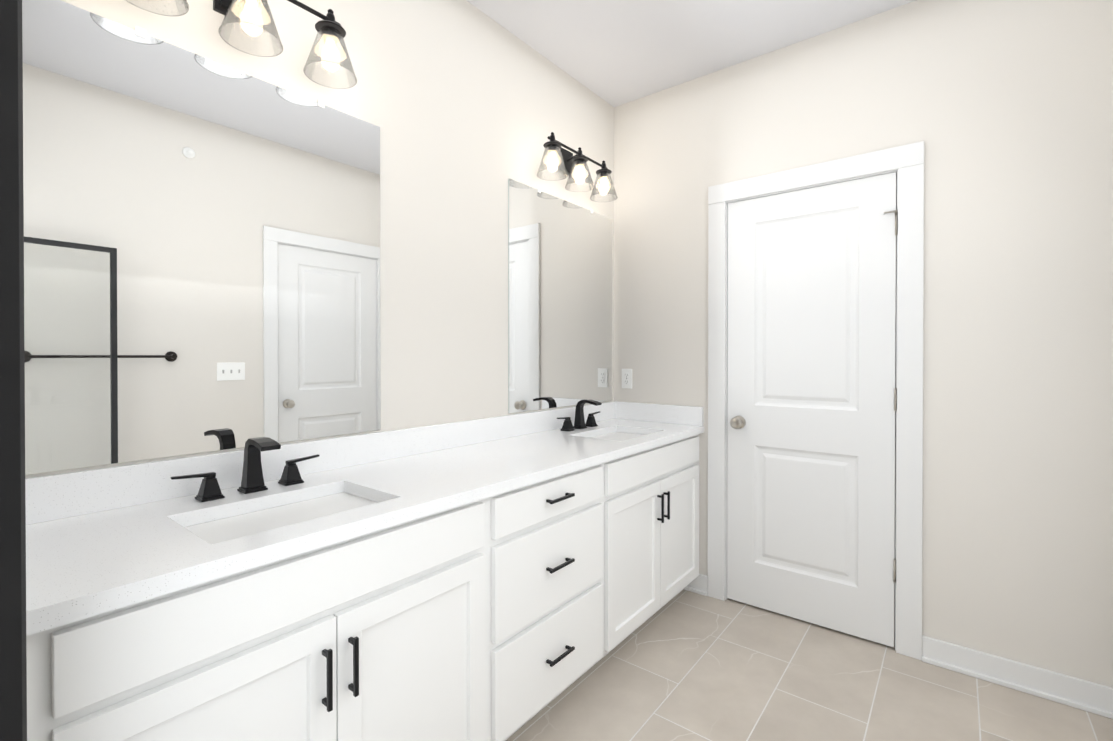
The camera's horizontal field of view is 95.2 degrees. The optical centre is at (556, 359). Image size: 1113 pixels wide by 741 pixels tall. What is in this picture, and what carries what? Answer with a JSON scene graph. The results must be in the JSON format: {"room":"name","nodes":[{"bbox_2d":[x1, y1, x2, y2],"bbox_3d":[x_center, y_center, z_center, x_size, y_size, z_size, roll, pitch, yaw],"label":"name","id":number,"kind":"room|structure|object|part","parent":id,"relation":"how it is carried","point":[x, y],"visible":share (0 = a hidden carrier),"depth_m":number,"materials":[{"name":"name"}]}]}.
{"room":"bathroom","nodes":[
{"label":"bathroom","id":0,"kind":"room"},
{"bbox_2d":[25,0,613,477],"bbox_3d":[-0.809,-0.122,1.672,0.120,2.740,3.810,0,0,38],"label":"wall","id":1,"kind":"structure","parent":0,"point":[465,106],"depth_m":2.01,"materials":[{"name":"white paint"}]},
{"bbox_2d":[22,0,380,474],"bbox_3d":[-0.898,-0.289,1.454,0.008,1.080,0.882,0,0,38],"label":"mirror","id":2,"kind":"object","parent":1,"relation":"attached to","point":[201,254],"visible":0.96,"depth_m":1.34,"materials":[{"name":"silver metal"}]},
{"bbox_2d":[126,0,356,88],"bbox_3d":[-0.839,-0.974,1.390,0.175,0.213,0.595,0,0,38],"label":"sconce","id":3,"kind":"object","parent":1,"relation":"attached to","point":[248,26],"visible":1,"depth_m":1.44,"materials":[{"name":"clear glass"}]},
{"bbox_3d":[-0.967,-0.935,1.209,0.151,0.137,0.151,0,0,38],"label":"lamp shade","id":4,"kind":"part","parent":3,"relation":"part of","materials":[{"name":"clear glass"}]},
{"bbox_3d":[-0.829,-0.936,1.383,0.151,0.137,0.151,0,0,38],"label":"lamp shade","id":5,"kind":"part","parent":3,"relation":"part of","materials":[{"name":"clear glass"}]},
{"bbox_3d":[-0.829,-0.929,1.383,0.055,0.088,0.055,0,0,38],"label":"bulb","id":6,"kind":"part","parent":3,"relation":"part of","materials":[{"name":"beige glass"}]},
{"bbox_3d":[-0.692,-0.937,1.557,0.151,0.137,0.151,0,0,38],"label":"lamp shade","id":7,"kind":"part","parent":3,"relation":"part of","materials":[{"name":"clear glass"}]},
{"bbox_3d":[-0.692,-0.930,1.557,0.055,0.088,0.055,0,0,38],"label":"bulb","id":8,"kind":"part","parent":3,"relation":"part of","materials":[{"name":"beige glass"}]},
{"bbox_2d":[25,401,616,522],"bbox_3d":[-0.429,0.305,2.043,0.019,0.100,2.518,0,0,38],"label":"backsplash","id":9,"kind":"structure","parent":1,"relation":"attached to","point":[55,496],"depth_m":1.41,"materials":[{"name":"white stone"}]},
{"bbox_2d":[508,179,611,412],"bbox_3d":[0.055,-0.297,2.662,0.008,1.080,0.877,0,0,38],"label":"mirror","id":10,"kind":"object","parent":1,"relation":"attached to","point":[559,302],"visible":1,"depth_m":2.59,"materials":[{"name":"silver metal"}]},
{"bbox_2d":[537,132,617,201],"bbox_3d":[0.109,-0.982,2.591,0.175,0.213,0.595,0,0,38],"label":"sconce","id":11,"kind":"object","parent":1,"relation":"attached to","point":[558,162],"visible":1,"depth_m":2.55,"materials":[{"name":"clear glass"}]},
{"bbox_3d":[-0.019,-0.943,2.410,0.151,0.137,0.151,0,0,38],"label":"lamp shade","id":12,"kind":"part","parent":11,"relation":"part of","materials":[{"name":"clear glass"}]},
{"bbox_3d":[0.118,-0.944,2.584,0.151,0.137,0.151,0,0,38],"label":"lamp shade","id":13,"kind":"part","parent":11,"relation":"part of","materials":[{"name":"clear glass"}]},
{"bbox_3d":[0.256,-0.945,2.758,0.151,0.137,0.151,0,0,38],"label":"lamp shade","id":14,"kind":"part","parent":11,"relation":"part of","materials":[{"name":"clear glass"}]},
{"bbox_2d":[467,0,915,106],"bbox_3d":[0.066,-1.528,0.972,2.350,0.080,3.810,0,0,38],"label":"ceiling","id":15,"kind":"structure","parent":0,"point":[614,53],"depth_m":2.32,"materials":[{"name":"white paint"}]},
{"bbox_2d":[506,589,1112,740],"bbox_3d":[0.066,1.282,0.990,2.350,0.060,3.810,0,0,38],"label":"floor","id":16,"kind":"structure","parent":0,"point":[684,665],"depth_m":1.89,"materials":[{"name":"tile"}]},
{"bbox_2d":[26,431,703,740],"bbox_3d":[-0.209,0.819,1.873,0.578,0.854,2.518,0,0,38],"label":"bathroom vanity","id":17,"kind":"object","parent":16,"relation":"on","point":[502,578],"depth_m":1.25,"materials":[{"name":"white paint"},{"name":"white quartz"},{"name":"matte black metal"}]},
{"bbox_3d":[-0.625,0.853,0.943,0.019,0.582,0.442,0,0,38],"label":"door","id":18,"kind":"part","parent":17,"relation":"part of","materials":[{"name":"white paint"}]},
{"bbox_3d":[-0.486,0.676,1.078,0.030,0.128,0.010,0,0,38],"label":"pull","id":19,"kind":"part","parent":17,"relation":"part of","materials":[{"name":"black metal"}]},
{"bbox_3d":[-0.449,0.676,1.125,0.030,0.128,0.010,0,0,38],"label":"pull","id":20,"kind":"part","parent":17,"relation":"part of","materials":[{"name":"black metal"}]},
{"bbox_2d":[26,419,703,626],"bbox_3d":[-0.217,0.374,1.876,0.559,0.035,2.518,0,0,38],"label":"countertop","id":21,"kind":"structure","parent":17,"relation":"on","point":[74,563],"depth_m":1.17,"materials":[{"name":"white stone"}]},
{"bbox_2d":[169,437,320,502],"bbox_3d":[-0.797,0.285,1.365,0.146,0.148,0.368,0,0,38],"label":"faucet","id":22,"kind":"object","parent":21,"relation":"on","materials":[{"name":"black metal"}]},
{"bbox_2d":[177,487,380,542],"bbox_3d":[-0.653,0.456,1.253,0.337,0.146,0.482,0,0,38],"label":"sink","id":23,"kind":"object","parent":21,"relation":"in","point":[226,524],"depth_m":1.30,"materials":[{"name":"white ceramic"}]},
{"bbox_2d":[557,399,600,430],"bbox_3d":[0.155,0.278,2.572,0.146,0.148,0.368,0,0,38],"label":"faucet","id":24,"kind":"object","parent":21,"relation":"on","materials":[{"name":"black metal"}]},
{"bbox_2d":[593,427,648,438],"bbox_3d":[0.299,0.448,2.459,0.337,0.146,0.482,0,0,38],"label":"sink","id":25,"kind":"object","parent":21,"relation":"in","point":[616,433],"depth_m":2.61,"materials":[{"name":"white ceramic"}]},
{"bbox_3d":[-0.349,0.851,1.292,0.019,0.582,0.442,0,0,38],"label":"door","id":26,"kind":"part","parent":17,"relation":"part of","materials":[{"name":"white paint"}]},
{"bbox_3d":[-0.007,1.000,1.727,0.019,0.279,0.580,0,0,38],"label":"drawer","id":27,"kind":"part","parent":17,"relation":"part of","materials":[{"name":"white paint"}]},
{"bbox_3d":[-0.007,0.695,1.725,0.019,0.283,0.580,0,0,38],"label":"drawer","id":28,"kind":"part","parent":17,"relation":"part of","materials":[{"name":"white paint"}]},
{"bbox_3d":[-0.007,0.469,1.724,0.019,0.120,0.580,0,0,38],"label":"drawer","id":29,"kind":"part","parent":17,"relation":"part of","materials":[{"name":"white paint"}]},
{"bbox_3d":[0.013,0.996,1.712,0.030,0.010,0.128,0,0,38],"label":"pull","id":30,"kind":"part","parent":17,"relation":"part of","materials":[{"name":"black metal"}]},
{"bbox_3d":[0.013,0.691,1.710,0.030,0.010,0.128,0,0,38],"label":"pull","id":31,"kind":"part","parent":17,"relation":"part of","materials":[{"name":"black metal"}]},
{"bbox_3d":[0.013,0.465,1.708,0.030,0.010,0.128,0,0,38],"label":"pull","id":32,"kind":"part","parent":17,"relation":"part of","materials":[{"name":"black metal"}]},
{"bbox_3d":[0.330,0.846,2.153,0.019,0.582,0.442,0,0,38],"label":"door","id":33,"kind":"part","parent":17,"relation":"part of","materials":[{"name":"white paint"}]},
{"bbox_3d":[0.469,0.669,2.288,0.030,0.128,0.010,0,0,38],"label":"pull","id":34,"kind":"part","parent":17,"relation":"part of","materials":[{"name":"black metal"}]},
{"bbox_3d":[0.506,0.668,2.336,0.030,0.128,0.010,0,0,38],"label":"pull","id":35,"kind":"part","parent":17,"relation":"part of","materials":[{"name":"black metal"}]},
{"bbox_3d":[0.606,0.843,2.503,0.019,0.582,0.442,0,0,38],"label":"door","id":36,"kind":"part","parent":17,"relation":"part of","materials":[{"name":"white paint"}]},
{"bbox_2d":[614,0,1112,687],"bbox_3d":[1.256,-0.127,2.392,2.230,2.740,0.120,0,0,38],"label":"wall","id":37,"kind":"structure","parent":0,"point":[1002,110],"depth_m":2.00,"materials":[{"name":"white paint"}]},
{"bbox_2d":[622,369,631,388],"bbox_3d":[0.412,0.111,2.978,0.070,0.115,0.007,0,0,38],"label":"outlet","id":38,"kind":"object","parent":37,"relation":"attached to","point":[625,372],"visible":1,"depth_m":2.98,"materials":[{"name":"white plastic"}]},
{"bbox_2d":[617,401,703,426],"bbox_3d":[0.563,0.300,2.851,0.536,0.100,0.020,0,0,38],"label":"backsplash","id":39,"kind":"structure","parent":37,"relation":"attached to","point":[656,413],"depth_m":2.82,"materials":[{"name":"white stone"}]},
{"bbox_2d":[684,574,707,595],"bbox_3d":[0.744,1.191,2.711,0.131,0.100,0.026,0,0,38],"label":"baseboard","id":40,"kind":"structure","parent":37,"relation":"attached to","point":[698,584],"depth_m":2.69,"materials":[{"name":"white wood"}]},
{"bbox_2d":[727,172,897,646],"bbox_3d":[1.167,0.216,2.391,0.730,2.030,0.066,0,0,38],"label":"door","id":41,"kind":"structure","parent":37,"relation":"in","point":[811,474],"depth_m":2.36,"materials":[{"name":"white wood"}]},
{"bbox_3d":[1.422,0.159,2.169,0.055,1.584,0.034,0,0,38],"label":"right door hinges","id":42,"kind":"part","parent":41,"relation":"part of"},
{"bbox_2d":[708,141,923,659],"bbox_3d":[1.184,0.171,2.420,0.914,2.143,0.205,0,0,38],"label":"door frame","id":43,"kind":"structure","parent":37,"relation":"attached to","point":[905,163],"depth_m":2.15,"materials":[{"name":"white wood"}]},
{"bbox_3d":[0.906,0.317,2.552,0.066,0.066,0.066,0,0,38],"label":"knob","id":44,"kind":"part","parent":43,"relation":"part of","materials":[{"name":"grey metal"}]},
{"bbox_2d":[895,268,896,530],"bbox_3d":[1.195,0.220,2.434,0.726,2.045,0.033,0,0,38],"label":"door hinge","id":45,"kind":"object","parent":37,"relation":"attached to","point":[895,507],"depth_m":2.20,"materials":[{"name":"silver metal"}]},
{"bbox_2d":[922,635,1112,718],"bbox_3d":[1.752,1.196,1.915,0.610,0.100,0.026,0,0,38],"label":"baseboard","id":46,"kind":"structure","parent":37,"relation":"attached to","point":[1084,695],"depth_m":1.91,"materials":[{"name":"white wood"}]},
{"bbox_3d":[-0.201,1.217,0.187,1.534,0.080,0.100,0,0,38],"label":"sill","id":47,"kind":"structure","parent":0,"visible":0},
{"bbox_2d":[0,0,26,740],"bbox_3d":[-0.518,0.273,0.432,0.724,1.795,0.026,0,0,38],"label":"panel frame","id":48,"kind":"object","parent":47,"relation":"on","point":[13,692],"depth_m":0.21,"materials":[{"name":"black"}]}
]}

